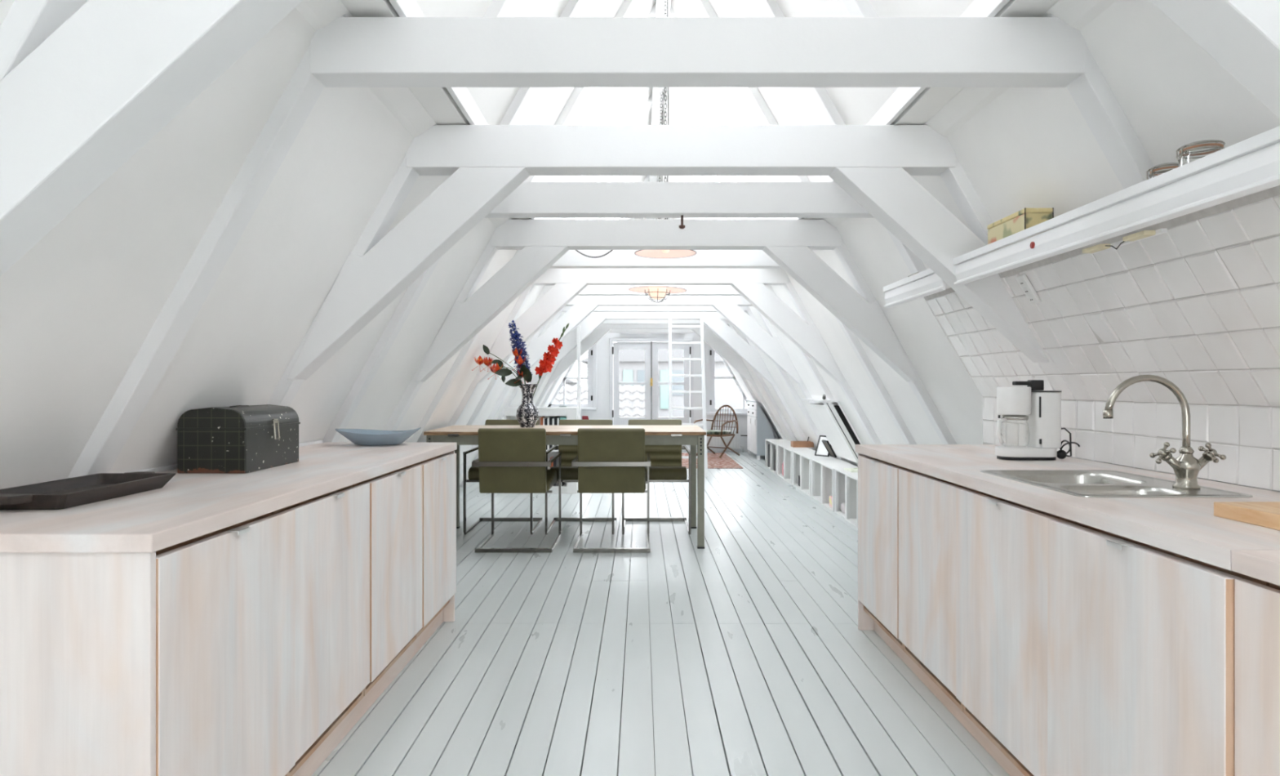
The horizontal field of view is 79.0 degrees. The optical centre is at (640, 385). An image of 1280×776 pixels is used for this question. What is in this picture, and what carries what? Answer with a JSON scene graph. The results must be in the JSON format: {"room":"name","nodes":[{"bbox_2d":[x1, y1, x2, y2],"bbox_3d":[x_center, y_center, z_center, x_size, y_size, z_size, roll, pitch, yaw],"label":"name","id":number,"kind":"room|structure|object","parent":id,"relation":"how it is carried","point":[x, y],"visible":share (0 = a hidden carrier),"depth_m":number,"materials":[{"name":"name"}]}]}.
{"room":"attic kitchen","nodes":[
{"label":"attic kitchen","id":0,"kind":"room"},
{"bbox_2d":[0,0,655,488],"bbox_3d":[-1.079,-0.822,5.650,2.478,4.139,16.700,0,0,0],"label":"wall","id":1,"kind":"structure","parent":0,"point":[78,307],"depth_m":2.41,"materials":[{"name":"white paint"}]},
{"bbox_2d":[295,0,510,226],"bbox_3d":[-0.868,-1.016,5.650,0.101,0.065,16.500,0,0,0],"label":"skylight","id":2,"kind":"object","parent":1,"relation":"attached to","point":[401,102],"depth_m":2.73,"materials":[{"name":"white paint"}]},
{"bbox_2d":[577,324,580,416],"bbox_3d":[-0.802,0.197,10.045,0.045,1.980,0.050,0,0,0],"label":"trim","id":3,"kind":"structure","parent":1,"relation":"attached to","point":[578,325],"depth_m":10.02,"materials":[{"name":"white paint"}]},
{"bbox_2d":[573,175,620,218],"bbox_3d":[-0.446,-1.863,7.600,0.584,0.900,1.100,0,0,0],"label":"window","id":4,"kind":"structure","parent":1,"relation":"in","point":[615,178],"depth_m":8.11,"materials":[{"name":"white paint"}]},
{"bbox_2d":[575,0,646,182],"bbox_3d":[-0.275,-2.168,5.765,0.634,0.990,1.470,0,0,0],"label":"window","id":5,"kind":"structure","parent":1,"relation":"in","point":[639,9],"depth_m":6.46,"materials":[{"name":"white glass"}]},
{"bbox_2d":[311,451,1009,775],"bbox_3d":[0.204,1.217,5.650,4.928,0.060,16.700,0,0,0],"label":"floor","id":6,"kind":"structure","parent":0,"point":[745,652],"depth_m":3.34,"materials":[{"name":"grey paint"}]},
{"bbox_2d":[0,509,295,775],"bbox_3d":[-1.270,0.756,1.818,0.673,0.862,0.614,0,0,0],"label":"base cabinet","id":7,"kind":"object","parent":6,"relation":"on","point":[179,659],"visible":0.96,"depth_m":1.53,"materials":[{"name":"brown wood"}]},
{"bbox_2d":[271,482,369,775],"bbox_3d":[-1.268,0.706,2.420,0.669,0.762,0.584,0,0,0],"label":"base cabinet","id":8,"kind":"object","parent":6,"relation":"on","point":[332,528],"visible":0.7,"depth_m":2.37,"materials":[{"name":"brown wood"}]},
{"bbox_2d":[293,608,443,775],"bbox_3d":[-1.009,1.137,2.712,0.018,0.100,2.365,0,0,0],"label":"board","id":9,"kind":"object","parent":6,"relation":"on","point":[331,741],"visible":0.51,"depth_m":2.80,"materials":[{"name":"brown wood"}]},
{"bbox_2d":[352,464,422,696],"bbox_3d":[-1.261,0.706,3.022,0.675,0.762,0.614,0,0,0],"label":"base cabinet","id":10,"kind":"object","parent":6,"relation":"on","point":[395,495],"visible":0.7,"depth_m":2.97,"materials":[{"name":"brown wood"}]},
{"bbox_2d":[0,442,457,552],"bbox_3d":[-1.272,0.305,2.716,0.668,0.036,2.430,0,0,0],"label":"countertop","id":11,"kind":"structure","parent":10,"relation":"on","point":[188,506],"depth_m":1.92,"materials":[{"name":"brown wood"}]},
{"bbox_2d":[0,471,175,509],"bbox_3d":[-1.433,0.268,1.994,0.224,0.038,0.515,0,0,0],"label":"wooden tray","id":12,"kind":"object","parent":11,"relation":"on","point":[64,493],"visible":1,"depth_m":1.97,"materials":[{"name":"brown wood"}]},
{"bbox_2d":[126,440,322,472],"bbox_3d":[-1.607,0.279,2.705,0.015,0.014,2.370,0,0,0],"label":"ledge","id":13,"kind":"structure","parent":11,"relation":"on","point":[171,466],"depth_m":2.63,"materials":[{"name":"white paint"}]},
{"bbox_2d":[175,404,300,473],"bbox_3d":[-1.397,0.176,2.732,0.240,0.220,0.404,0,0,0],"label":"bread box","id":14,"kind":"object","parent":11,"relation":"on","point":[237,438],"visible":1,"depth_m":2.53,"materials":[{"name":"black metal"}]},
{"bbox_2d":[334,426,421,445],"bbox_3d":[-1.275,0.245,3.770,0.409,0.084,0.275,0,0,-2],"label":"bowl","id":15,"kind":"object","parent":11,"relation":"on","point":[357,436],"visible":1,"depth_m":3.69,"materials":[{"name":"ceramic"}]},
{"bbox_2d":[407,449,456,638],"bbox_3d":[-1.255,0.756,3.626,0.681,0.862,0.588,0,0,0],"label":"base cabinet","id":16,"kind":"object","parent":6,"relation":"on","point":[438,472],"visible":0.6,"depth_m":3.57,"materials":[{"name":"brown wood"}]},
{"bbox_2d":[462,419,542,533],"bbox_3d":[-1.137,0.744,6.534,0.556,0.888,0.731,0,0,0],"label":"dining chair","id":17,"kind":"object","parent":6,"relation":"on","point":[473,471],"visible":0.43,"depth_m":6.27,"materials":[{"name":"metal"}]},
{"bbox_2d":[471,427,561,552],"bbox_3d":[-0.905,0.744,5.792,0.556,0.888,0.731,0,0,0],"label":"dining chair","id":18,"kind":"object","parent":6,"relation":"on","point":[509,460],"visible":1,"depth_m":5.46,"materials":[{"name":"fabric"}]},
{"bbox_2d":[504,406,578,493],"bbox_3d":[-1.103,0.715,8.670,0.795,0.945,0.300,0,0,0],"label":"bookcase","id":19,"kind":"object","parent":6,"relation":"on","point":[571,412],"visible":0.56,"depth_m":8.52,"materials":[{"name":"white paint"}]},
{"bbox_2d":[423,425,706,548],"bbox_3d":[-0.550,0.760,6.085,2.050,0.854,0.918,0,0,0],"label":"dining table","id":20,"kind":"object","parent":6,"relation":"on","point":[692,435],"visible":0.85,"depth_m":5.66,"materials":[{"name":"brown wood"}]},
{"bbox_2d":[515,383,538,427],"bbox_3d":[-0.905,0.160,6.200,0.180,0.345,0.180,0,0,0],"label":"flower vase","id":21,"kind":"object","parent":20,"relation":"on","point":[527,413],"visible":0.98,"depth_m":6.15,"materials":[{"name":"black ceramic"}]},
{"bbox_2d":[471,344,532,386],"bbox_3d":[-1.101,-0.097,6.132,0.483,0.460,0.162,0,0,0],"label":"stem","id":22,"kind":"object","parent":21,"relation":"in","point":[525,372],"visible":1,"depth_m":6.14,"materials":[{"name":"green plant"}]},
{"bbox_2d":[507,320,533,383],"bbox_3d":[-0.958,-0.145,6.203,0.197,0.756,0.147,0,0,0],"label":"stem","id":23,"kind":"object","parent":21,"relation":"in","point":[517,342],"visible":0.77,"depth_m":6.18,"materials":[{"name":"blue plant"}]},
{"bbox_2d":[533,323,568,395],"bbox_3d":[-0.741,-0.144,6.169,0.336,0.715,0.069,0,0,0],"label":"stem","id":24,"kind":"object","parent":21,"relation":"in","point":[545,365],"visible":0.98,"depth_m":6.17,"materials":[{"name":"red plant"}]},
{"bbox_2d":[545,419,617,533],"bbox_3d":[-0.487,0.744,6.534,0.556,0.888,0.731,0,0,0],"label":"dining chair","id":25,"kind":"object","parent":6,"relation":"on","point":[569,473],"visible":0.34,"depth_m":6.79,"materials":[{"name":"metal"}]},
{"bbox_2d":[571,427,650,552],"bbox_3d":[-0.207,0.744,5.792,0.556,0.888,0.731,0,0,0],"label":"dining chair","id":26,"kind":"object","parent":6,"relation":"on","point":[611,460],"visible":1,"depth_m":5.45,"materials":[{"name":"fabric"}]},
{"bbox_2d":[66,13,1164,478],"bbox_3d":[-0.316,-0.822,2.220,3.654,4.019,0.110,0,0,0],"label":"beam","id":27,"kind":"structure","parent":6,"relation":"on","point":[1047,51],"depth_m":2.17,"materials":[{"name":"white paint"}]},
{"bbox_2d":[320,0,926,443],"bbox_3d":[-0.316,-0.822,3.985,3.654,4.019,0.110,0,0,0],"label":"beam","id":28,"kind":"structure","parent":6,"relation":"on","point":[529,199],"depth_m":3.93,"materials":[{"name":"white paint"}]},
{"bbox_2d":[0,0,1279,275],"bbox_3d":[-0.203,-0.822,1.393,3.880,4.019,0.115,0,0,0],"label":"beam","id":29,"kind":"structure","parent":6,"relation":"on","point":[85,85],"depth_m":1.34,"materials":[{"name":"white paint"}]},
{"bbox_2d":[459,175,832,486],"bbox_3d":[0.160,-0.822,9.125,4.606,4.019,0.110,0,0,0],"label":"beam","id":30,"kind":"structure","parent":6,"relation":"on","point":[600,308],"depth_m":9.07,"materials":[{"name":"white paint"}]},
{"bbox_2d":[459,93,836,448],"bbox_3d":[0.160,-0.822,7.475,4.606,4.019,0.110,0,0,0],"label":"beam","id":31,"kind":"structure","parent":6,"relation":"on","point":[590,290],"depth_m":7.42,"materials":[{"name":"white paint"}]},
{"bbox_2d":[459,175,848,479],"bbox_3d":[0.160,-0.822,8.445,4.606,4.019,0.130,0,0,0],"label":"beam","id":32,"kind":"structure","parent":6,"relation":"on","point":[582,306],"depth_m":8.38,"materials":[{"name":"white paint"}]},
{"bbox_2d":[647,0,671,218],"bbox_3d":[0.160,-2.772,5.650,0.100,0.160,16.500,0,0,0],"label":"ridge beam","id":33,"kind":"structure","parent":32,"relation":"on","point":[660,4],"depth_m":7.27,"materials":[{"name":"white paint"}]},
{"bbox_2d":[628,88,686,302],"bbox_3d":[0.152,-1.717,7.020,0.528,1.928,0.528,0,0,-4],"label":"pendant lamp","id":34,"kind":"object","parent":33,"relation":"hanging from","point":[657,292],"visible":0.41,"depth_m":7.00,"materials":[{"name":"beige glass"}]},
{"bbox_2d":[634,0,696,257],"bbox_3d":[0.168,-1.790,5.270,0.421,1.784,0.421,0,0,41],"label":"pendant lamp","id":35,"kind":"object","parent":33,"relation":"hanging from","point":[644,253],"visible":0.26,"depth_m":5.37,"materials":[{"name":"white plastic"}]},
{"bbox_2d":[622,419,691,533],"bbox_3d":[0.125,0.744,6.534,0.556,0.888,0.731,0,0,0],"label":"dining chair","id":36,"kind":"object","parent":6,"relation":"on","point":[665,460],"visible":0.56,"depth_m":6.79,"materials":[{"name":"metal"}]},
{"bbox_2d":[266,0,1049,406],"bbox_3d":[-0.203,-0.822,3.165,3.880,4.019,0.130,0,0,0],"label":"beam","id":37,"kind":"structure","parent":6,"relation":"on","point":[875,165],"depth_m":3.10,"materials":[{"name":"white paint"}]},
{"bbox_2d":[540,217,778,439],"bbox_3d":[0.160,-0.822,12.775,4.606,4.019,0.110,0,0,0],"label":"beam","id":38,"kind":"structure","parent":6,"relation":"on","point":[743,378],"depth_m":12.73,"materials":[{"name":"white paint"}]},
{"bbox_2d":[534,217,786,439],"bbox_3d":[0.160,-0.822,11.965,4.606,4.019,0.130,0,0,0],"label":"beam","id":39,"kind":"structure","parent":6,"relation":"on","point":[732,357],"depth_m":11.90,"materials":[{"name":"white paint"}]},
{"bbox_2d":[409,3,916,444],"bbox_3d":[0.160,-0.822,5.725,4.606,4.019,0.110,0,0,0],"label":"beam","id":40,"kind":"structure","parent":6,"relation":"on","point":[571,259],"depth_m":5.67,"materials":[{"name":"white paint"}]},
{"bbox_2d":[340,0,542,218],"bbox_3d":[-0.749,-1.096,5.650,0.162,0.094,16.500,0,0,0],"label":"beam","id":41,"kind":"structure","parent":40,"relation":"on","point":[445,105],"depth_m":2.81,"materials":[{"name":"white paint"}]},
{"bbox_2d":[785,0,1058,218],"bbox_3d":[1.069,-1.096,5.650,0.162,0.094,16.500,0,0,0],"label":"beam","id":42,"kind":"structure","parent":40,"relation":"on","point":[906,105],"depth_m":2.83,"materials":[{"name":"white paint"}]},
{"bbox_2d":[447,87,881,444],"bbox_3d":[0.160,-0.822,6.685,4.606,4.019,0.130,0,0,0],"label":"beam","id":43,"kind":"structure","parent":6,"relation":"on","point":[750,283],"depth_m":6.62,"materials":[{"name":"white paint"}]},
{"bbox_2d":[517,175,813,449],"bbox_3d":[0.160,-0.822,10.185,4.606,4.019,0.130,0,0,0],"label":"beam","id":44,"kind":"structure","parent":6,"relation":"on","point":[748,351],"depth_m":10.12,"materials":[{"name":"white paint"}]},
{"bbox_2d":[533,217,797,440],"bbox_3d":[0.160,-0.822,11.035,4.606,4.019,0.110,0,0,0],"label":"beam","id":45,"kind":"structure","parent":6,"relation":"on","point":[606,321],"depth_m":10.98,"materials":[{"name":"white paint"}]},
{"bbox_2d":[383,0,956,444],"bbox_3d":[0.160,-0.822,4.925,4.606,4.019,0.130,0,0,0],"label":"beam","id":46,"kind":"structure","parent":6,"relation":"on","point":[790,242],"depth_m":4.86,"materials":[{"name":"white paint"}]},
{"bbox_2d":[668,318,707,477],"bbox_3d":[0.613,0.160,10.040,0.509,2.055,0.040,0,0,0],"label":"ladder","id":47,"kind":"object","parent":6,"relation":"on","point":[702,375],"visible":0.71,"depth_m":10.02,"materials":[{"name":"white paint"}]},
{"bbox_2d":[681,452,742,468],"bbox_3d":[0.918,1.182,12.370,1.100,0.009,2.500,0,0,0],"label":"patterned rug","id":48,"kind":"object","parent":6,"relation":"on","point":[714,461],"visible":0.44,"depth_m":11.99,"materials":[{"name":"pink fabric"}]},
{"bbox_2d":[693,404,739,457],"bbox_3d":[1.277,0.749,12.959,0.648,0.855,0.589,0,0,40],"label":"rattan chair","id":49,"kind":"object","parent":48,"relation":"on","point":[721,433],"visible":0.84,"depth_m":12.95,"materials":[{"name":"brown wicker"}]},
{"bbox_2d":[706,429,731,434],"bbox_3d":[1.257,0.773,12.935,0.400,0.052,0.400,0,0,40],"label":"cushion","id":50,"kind":"object","parent":49,"relation":"on","point":[709,431],"depth_m":12.81,"materials":[{"name":"white fabric"}]},
{"bbox_2d":[696,431,746,452],"bbox_3d":[1.480,0.997,13.807,1.000,0.380,0.066,0,0,0],"label":"radiator","id":51,"kind":"object","parent":6,"relation":"on","point":[715,441],"visible":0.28,"depth_m":13.78,"materials":[{"name":"metal"}]},
{"bbox_2d":[746,398,775,459],"bbox_3d":[2.037,0.706,12.908,0.446,0.962,1.045,0,0,0],"label":"base cabinet","id":52,"kind":"object","parent":6,"relation":"on","point":[758,428],"visible":0.94,"depth_m":12.41,"materials":[{"name":"white paint"}]},
{"bbox_2d":[764,439,791,469],"bbox_3d":[1.967,0.985,11.110,0.290,0.405,0.492,0,0,0],"label":"wooden crate","id":53,"kind":"object","parent":6,"relation":"on","point":[766,441],"visible":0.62,"depth_m":11.31,"materials":[{"name":"white paint"}]},
{"bbox_2d":[767,443,769,466],"bbox_3d":[1.940,1.010,11.230,0.200,0.330,0.060,0,0,0],"label":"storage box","id":54,"kind":"object","parent":53,"relation":"in","point":[768,444],"visible":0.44,"depth_m":11.20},
{"bbox_2d":[769,441,791,474],"bbox_3d":[1.955,0.985,10.610,0.290,0.405,0.492,0,0,0],"label":"wooden crate","id":55,"kind":"object","parent":6,"relation":"on","point":[773,445],"visible":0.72,"depth_m":10.81,"materials":[{"name":"white paint"}]},
{"bbox_2d":[777,444,792,478],"bbox_3d":[1.967,0.985,10.100,0.290,0.405,0.512,0,0,0],"label":"wooden crate","id":56,"kind":"object","parent":6,"relation":"on","point":[780,446],"visible":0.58,"depth_m":10.31,"materials":[{"name":"white paint"}]},
{"bbox_2d":[783,447,814,484],"bbox_3d":[1.955,0.985,9.580,0.290,0.405,0.512,0,0,0],"label":"wooden crate","id":57,"kind":"object","parent":6,"relation":"on","point":[788,451],"visible":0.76,"depth_m":9.79,"materials":[{"name":"white paint"}]},
{"bbox_2d":[791,435,813,447],"bbox_3d":[2.060,0.711,9.900,0.262,0.142,0.162,0,0,0],"label":"wooden box","id":58,"kind":"object","parent":57,"relation":"on","point":[807,443],"visible":1,"depth_m":9.82,"materials":[{"name":"beige wood"}]},
{"bbox_2d":[792,450,815,488],"bbox_3d":[1.967,0.985,9.070,0.290,0.405,0.492,0,0,0],"label":"wooden crate","id":59,"kind":"object","parent":6,"relation":"on","point":[796,454],"visible":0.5,"depth_m":9.27,"materials":[{"name":"white paint"}]},
{"bbox_2d":[800,453,836,496],"bbox_3d":[1.955,0.985,8.560,0.290,0.405,0.512,0,0,0],"label":"wooden crate","id":60,"kind":"object","parent":6,"relation":"on","point":[805,459],"visible":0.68,"depth_m":8.77,"materials":[{"name":"white paint"}]},
{"bbox_2d":[814,435,831,456],"bbox_3d":[2.042,0.672,8.633,0.106,0.228,0.192,0,0,-38],"label":"picture frame","id":61,"kind":"object","parent":60,"relation":"on","point":[820,450],"visible":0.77,"depth_m":8.65,"materials":[{"name":"black plastic"}]},
{"bbox_2d":[811,458,850,502],"bbox_3d":[1.967,0.985,8.050,0.290,0.405,0.492,0,0,0],"label":"wooden crate","id":62,"kind":"object","parent":6,"relation":"on","point":[815,463],"visible":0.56,"depth_m":8.26,"materials":[{"name":"white paint"}]},
{"bbox_2d":[821,439,836,457],"bbox_3d":[2.008,0.671,8.266,0.115,0.181,0.162,0,0,-6],"label":"picture frame","id":63,"kind":"object","parent":62,"relation":"on","point":[826,443],"visible":1,"depth_m":8.25,"materials":[{"name":"black plastic"}]},
{"bbox_2d":[823,441,834,455],"bbox_3d":[2.009,0.670,8.266,0.008,0.172,0.132,-30,3,-5],"label":"print","id":64,"kind":"object","parent":63,"relation":"attached to","point":[827,445],"depth_m":8.26},
{"bbox_2d":[821,462,857,511],"bbox_3d":[1.955,0.985,7.550,0.290,0.405,0.492,0,0,0],"label":"wooden crate","id":65,"kind":"object","parent":6,"relation":"on","point":[827,468],"visible":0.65,"depth_m":7.75,"materials":[{"name":"white paint"}]},
{"bbox_2d":[834,468,857,518],"bbox_3d":[1.967,0.985,7.090,0.290,0.405,0.412,0,0,0],"label":"wooden crate","id":66,"kind":"object","parent":6,"relation":"on","point":[839,473],"visible":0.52,"depth_m":7.26,"materials":[{"name":"white paint"}]},
{"bbox_2d":[844,473,857,527],"bbox_3d":[1.955,0.985,6.670,0.290,0.405,0.412,0,0,0],"label":"wooden crate","id":67,"kind":"object","parent":6,"relation":"on","point":[851,479],"visible":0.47,"depth_m":6.86,"materials":[{"name":"white paint"}]},
{"bbox_2d":[857,453,913,650],"bbox_3d":[1.352,0.756,3.480,0.628,0.862,0.607,0,0,0],"label":"base cabinet","id":68,"kind":"object","parent":6,"relation":"on","point":[877,479],"visible":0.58,"depth_m":3.44,"materials":[{"name":"brown wood"}]},
{"bbox_2d":[898,468,974,711],"bbox_3d":[1.358,0.706,2.877,0.610,0.762,0.593,0,0,0],"label":"base cabinet","id":69,"kind":"object","parent":6,"relation":"on","point":[926,503],"visible":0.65,"depth_m":2.84,"materials":[{"name":"brown wood"}]},
{"bbox_2d":[873,620,1024,775],"bbox_3d":[1.130,1.137,2.182,0.019,0.100,3.165,0,0,0],"label":"board","id":70,"kind":"object","parent":6,"relation":"on","point":[1003,761],"visible":0.41,"depth_m":2.79,"materials":[{"name":"brown wood"}]},
{"bbox_2d":[955,487,1076,775],"bbox_3d":[1.345,0.706,2.275,0.627,0.762,0.605,0,0,0],"label":"base cabinet","id":71,"kind":"object","parent":6,"relation":"on","point":[1002,544],"visible":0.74,"depth_m":2.24,"materials":[{"name":"brown wood"}]},
{"bbox_2d":[855,444,1279,570],"bbox_3d":[1.378,0.305,2.571,0.692,0.036,2.428,0,0,0],"label":"countertop","id":72,"kind":"structure","parent":71,"relation":"on","point":[1188,526],"depth_m":1.93,"materials":[{"name":"brown wood"}]},
{"bbox_2d":[995,379,1079,460],"bbox_3d":[1.537,0.132,3.030,0.323,0.309,0.130,0,0,0],"label":"coffee maker","id":73,"kind":"object","parent":72,"relation":"on","point":[1041,409],"visible":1,"depth_m":2.98,"materials":[{"name":"white plastic"}]},
{"bbox_2d":[980,470,1253,497],"bbox_3d":[1.357,0.358,2.297,0.457,0.152,0.617,0,0,0],"label":"sink","id":74,"kind":"object","parent":72,"relation":"in","point":[1085,483],"visible":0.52,"depth_m":2.24,"materials":[{"name":"metal"}]},
{"bbox_2d":[1102,373,1226,488],"bbox_3d":[1.448,0.126,2.146,0.318,0.314,0.074,0,0,0],"label":"tap","id":75,"kind":"object","parent":72,"relation":"on","point":[1186,468],"visible":1,"depth_m":2.14,"materials":[{"name":"silver metal"}]},
{"bbox_2d":[1172,453,1200,488],"bbox_3d":[1.512,0.231,2.150,0.066,0.104,0.066,0,0,0],"label":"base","id":76,"kind":"object","parent":75,"relation":"attached to","point":[1186,468],"depth_m":2.13,"materials":[{"name":"silver metal"}]},
{"bbox_2d":[1213,501,1279,530],"bbox_3d":[1.413,0.271,1.531,0.300,0.031,0.360,0,0,0],"label":"chopping board","id":77,"kind":"object","parent":72,"relation":"on","point":[1263,513],"visible":1,"depth_m":1.63,"materials":[{"name":"brown wood"}]},
{"bbox_2d":[1047,519,1269,775],"bbox_3d":[1.336,0.706,1.667,0.638,0.762,0.604,0,0,0],"label":"base cabinet","id":78,"kind":"object","parent":6,"relation":"on","point":[1140,636],"visible":0.89,"depth_m":1.62,"materials":[{"name":"brown wood"}]},
{"bbox_2d":[1234,578,1279,775],"bbox_3d":[1.347,0.706,1.066,0.610,0.762,0.593,0,0,0],"label":"base cabinet","id":79,"kind":"object","parent":6,"relation":"on","point":[1256,605],"visible":0.93,"depth_m":1.32,"materials":[{"name":"brown wood"}]},
{"bbox_2d":[580,332,748,452],"bbox_3d":[0.130,-0.837,13.990,4.660,4.149,0.180,0,0,0],"label":"wall","id":80,"kind":"structure","parent":0,"point":[602,412],"depth_m":13.90,"materials":[{"name":"white paint"}]},
{"bbox_2d":[547,342,596,410],"bbox_3d":[-1.272,-0.178,13.875,0.965,1.250,0.210,0,0,0],"label":"window","id":81,"kind":"structure","parent":80,"relation":"in","point":[592,352],"depth_m":13.92,"materials":[{"name":"white paint"}]},
{"bbox_2d":[609,337,693,447],"bbox_3d":[0.193,0.125,13.937,1.505,1.964,0.165,0,0,0],"label":"door","id":82,"kind":"structure","parent":80,"relation":"in","point":[688,383],"depth_m":13.93,"materials":[{"name":"white paint"}]},
{"bbox_2d":[696,444,748,451],"bbox_3d":[1.653,1.127,13.890,1.415,0.120,0.020,0,0,0],"label":"baseboard","id":83,"kind":"structure","parent":80,"relation":"attached to","point":[740,449],"depth_m":13.88,"materials":[{"name":"white wood"}]},
{"bbox_2d":[706,342,748,414],"bbox_3d":[1.642,-0.138,13.875,0.955,1.330,0.210,0,0,0],"label":"window","id":84,"kind":"structure","parent":80,"relation":"in","point":[710,378],"depth_m":13.92,"materials":[{"name":"white paint"}]},
{"bbox_2d":[655,0,1279,466],"bbox_3d":[1.399,-0.822,5.650,2.478,4.139,16.700,0,0,0],"label":"wall","id":85,"kind":"structure","parent":0,"point":[1028,147],"depth_m":2.94,"materials":[{"name":"white paint"}]},
{"bbox_2d":[692,175,742,218],"bbox_3d":[0.766,-1.863,7.600,0.584,0.900,1.100,0,0,0],"label":"window","id":86,"kind":"structure","parent":85,"relation":"in","point":[696,178],"depth_m":8.11,"materials":[{"name":"white glass"}]},
{"bbox_2d":[690,87,764,182],"bbox_3d":[0.671,-2.033,5.800,0.506,0.760,1.400,0,0,0],"label":"window","id":87,"kind":"structure","parent":85,"relation":"in","point":[697,95],"depth_m":6.40,"materials":[{"name":"white glass"}]},
{"bbox_2d":[801,394,862,463],"bbox_3d":[1.944,0.409,7.738,0.495,0.656,0.924,0,0,0],"label":"window","id":88,"kind":"structure","parent":85,"relation":"in","point":[833,419],"depth_m":7.45,"materials":[{"name":"white glass"}]},
{"bbox_2d":[883,267,950,307],"bbox_3d":[1.362,-0.453,3.611,0.232,0.109,0.758,0,0,0],"label":"wall shelf","id":89,"kind":"object","parent":85,"relation":"attached to","point":[926,286],"visible":0.79,"depth_m":3.56,"materials":[{"name":"white paint"}]},
{"bbox_2d":[822,0,1117,227],"bbox_3d":[1.188,-1.016,5.650,0.101,0.065,16.500,0,0,0],"label":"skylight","id":90,"kind":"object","parent":85,"relation":"attached to","point":[968,102],"depth_m":2.72,"materials":[{"name":"white paint"}]},
{"bbox_2d":[923,185,1279,491],"bbox_3d":[1.614,-0.073,1.860,0.401,0.800,4.120,0,0,0],"label":"tile panel","id":91,"kind":"object","parent":85,"relation":"attached to","point":[1194,305],"visible":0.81,"depth_m":2.39,"materials":[{"name":"tile"}]},
{"bbox_2d":[1015,273,1041,304],"bbox_3d":[1.463,-0.364,2.930,0.072,0.109,0.056,0,0,0],"label":"power socket","id":92,"kind":"object","parent":91,"relation":"attached to","point":[1024,282],"visible":1,"depth_m":2.91,"materials":[{"name":"white plastic"}]},
{"bbox_2d":[1028,295,1035,303],"bbox_3d":[1.477,-0.325,2.930,0.018,0.030,0.034,0,0,0],"label":"outlet","id":93,"kind":"object","parent":92,"relation":"attached to","point":[1031,298],"depth_m":2.93,"materials":[{"name":"plastic"}]},
{"bbox_2d":[952,125,1279,285],"bbox_3d":[1.362,-0.453,1.798,0.232,0.109,2.597,0,0,0],"label":"wall shelf","id":94,"kind":"object","parent":85,"relation":"attached to","point":[1258,171],"visible":1,"depth_m":1.93,"materials":[{"name":"white paint"}]},
{"bbox_2d":[986,207,1053,253],"bbox_3d":[1.345,-0.533,2.762,0.097,0.135,0.288,0,0,0],"label":"tin","id":95,"kind":"object","parent":94,"relation":"on","point":[1025,218],"visible":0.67,"depth_m":2.67,"materials":[{"name":"beige metal"}]},
{"bbox_2d":[1026,213,1052,238],"bbox_3d":[1.345,-0.525,2.619,0.086,0.112,0.001,0,0,0],"label":"print","id":96,"kind":"object","parent":95,"relation":"attached to","point":[1032,219],"depth_m":2.62,"materials":[{"name":"metal"}]},
{"bbox_2d":[1082,228,1167,253],"bbox_3d":[1.308,-0.384,2.120,0.045,0.025,0.320,0,0,0],"label":"lamp","id":97,"kind":"object","parent":94,"relation":"attached to","point":[1143,234],"visible":1,"depth_m":2.08,"materials":[{"name":"white paint"}]},
{"bbox_2d":[1146,162,1184,191],"bbox_3d":[1.370,-0.519,2.020,0.080,0.108,0.080,0,0,45],"label":"jar","id":98,"kind":"object","parent":94,"relation":"on","point":[1167,165],"visible":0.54,"depth_m":2.01,"materials":[{"name":"clear glass"}]},
{"bbox_2d":[1176,139,1225,180],"bbox_3d":[1.362,-0.526,1.885,0.093,0.122,0.093,0,0,45],"label":"jar","id":99,"kind":"object","parent":94,"relation":"on","point":[1204,142],"visible":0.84,"depth_m":1.88,"materials":[{"name":"clear glass"}]},
{"label":"outside","id":100,"kind":"structure","parent":0,"visible":0},
{"bbox_3d":[0.000,8.287,37.500,80.000,0.200,45.000,0,0,0],"label":"ground","id":101,"kind":"structure","parent":100,"visible":0},
{"bbox_2d":[562,374,584,386],"bbox_3d":[-5.500,3.197,29.500,6.400,9.980,5.400,0,0,0],"label":"house","id":102,"kind":"structure","parent":101,"relation":"on","point":[571,382],"depth_m":28.13,"materials":[{"name":"white"}]},
{"bbox_2d":[580,342,747,419],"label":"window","id":103,"kind":"structure","parent":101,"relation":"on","point":[631,362],"depth_m":23.00,"materials":[{"name":"glass"}]},
{"bbox_2d":[622,369,632,386],"bbox_3d":[-0.380,0.112,22.960,0.280,1.150,0.040,0,0,0],"label":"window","id":104,"kind":"structure","parent":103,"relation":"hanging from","point":[627,374],"depth_m":22.94,"materials":[{"name":"clear glass"}]},
{"bbox_2d":[660,369,668,408],"bbox_3d":[0.700,0.112,22.960,0.240,1.150,0.040,0,0,0],"label":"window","id":105,"kind":"structure","parent":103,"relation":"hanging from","point":[664,373],"depth_m":22.94,"materials":[{"name":"clear glass"}]},
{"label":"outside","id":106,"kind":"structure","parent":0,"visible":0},
{"bbox_2d":[552,383,644,417],"bbox_3d":[-2.150,2.672,17.737,4.600,5.429,3.073,0,0,0],"label":"roof","id":107,"kind":"structure","parent":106,"point":[631,398],"depth_m":18.82,"materials":[{"name":"ceramic"}]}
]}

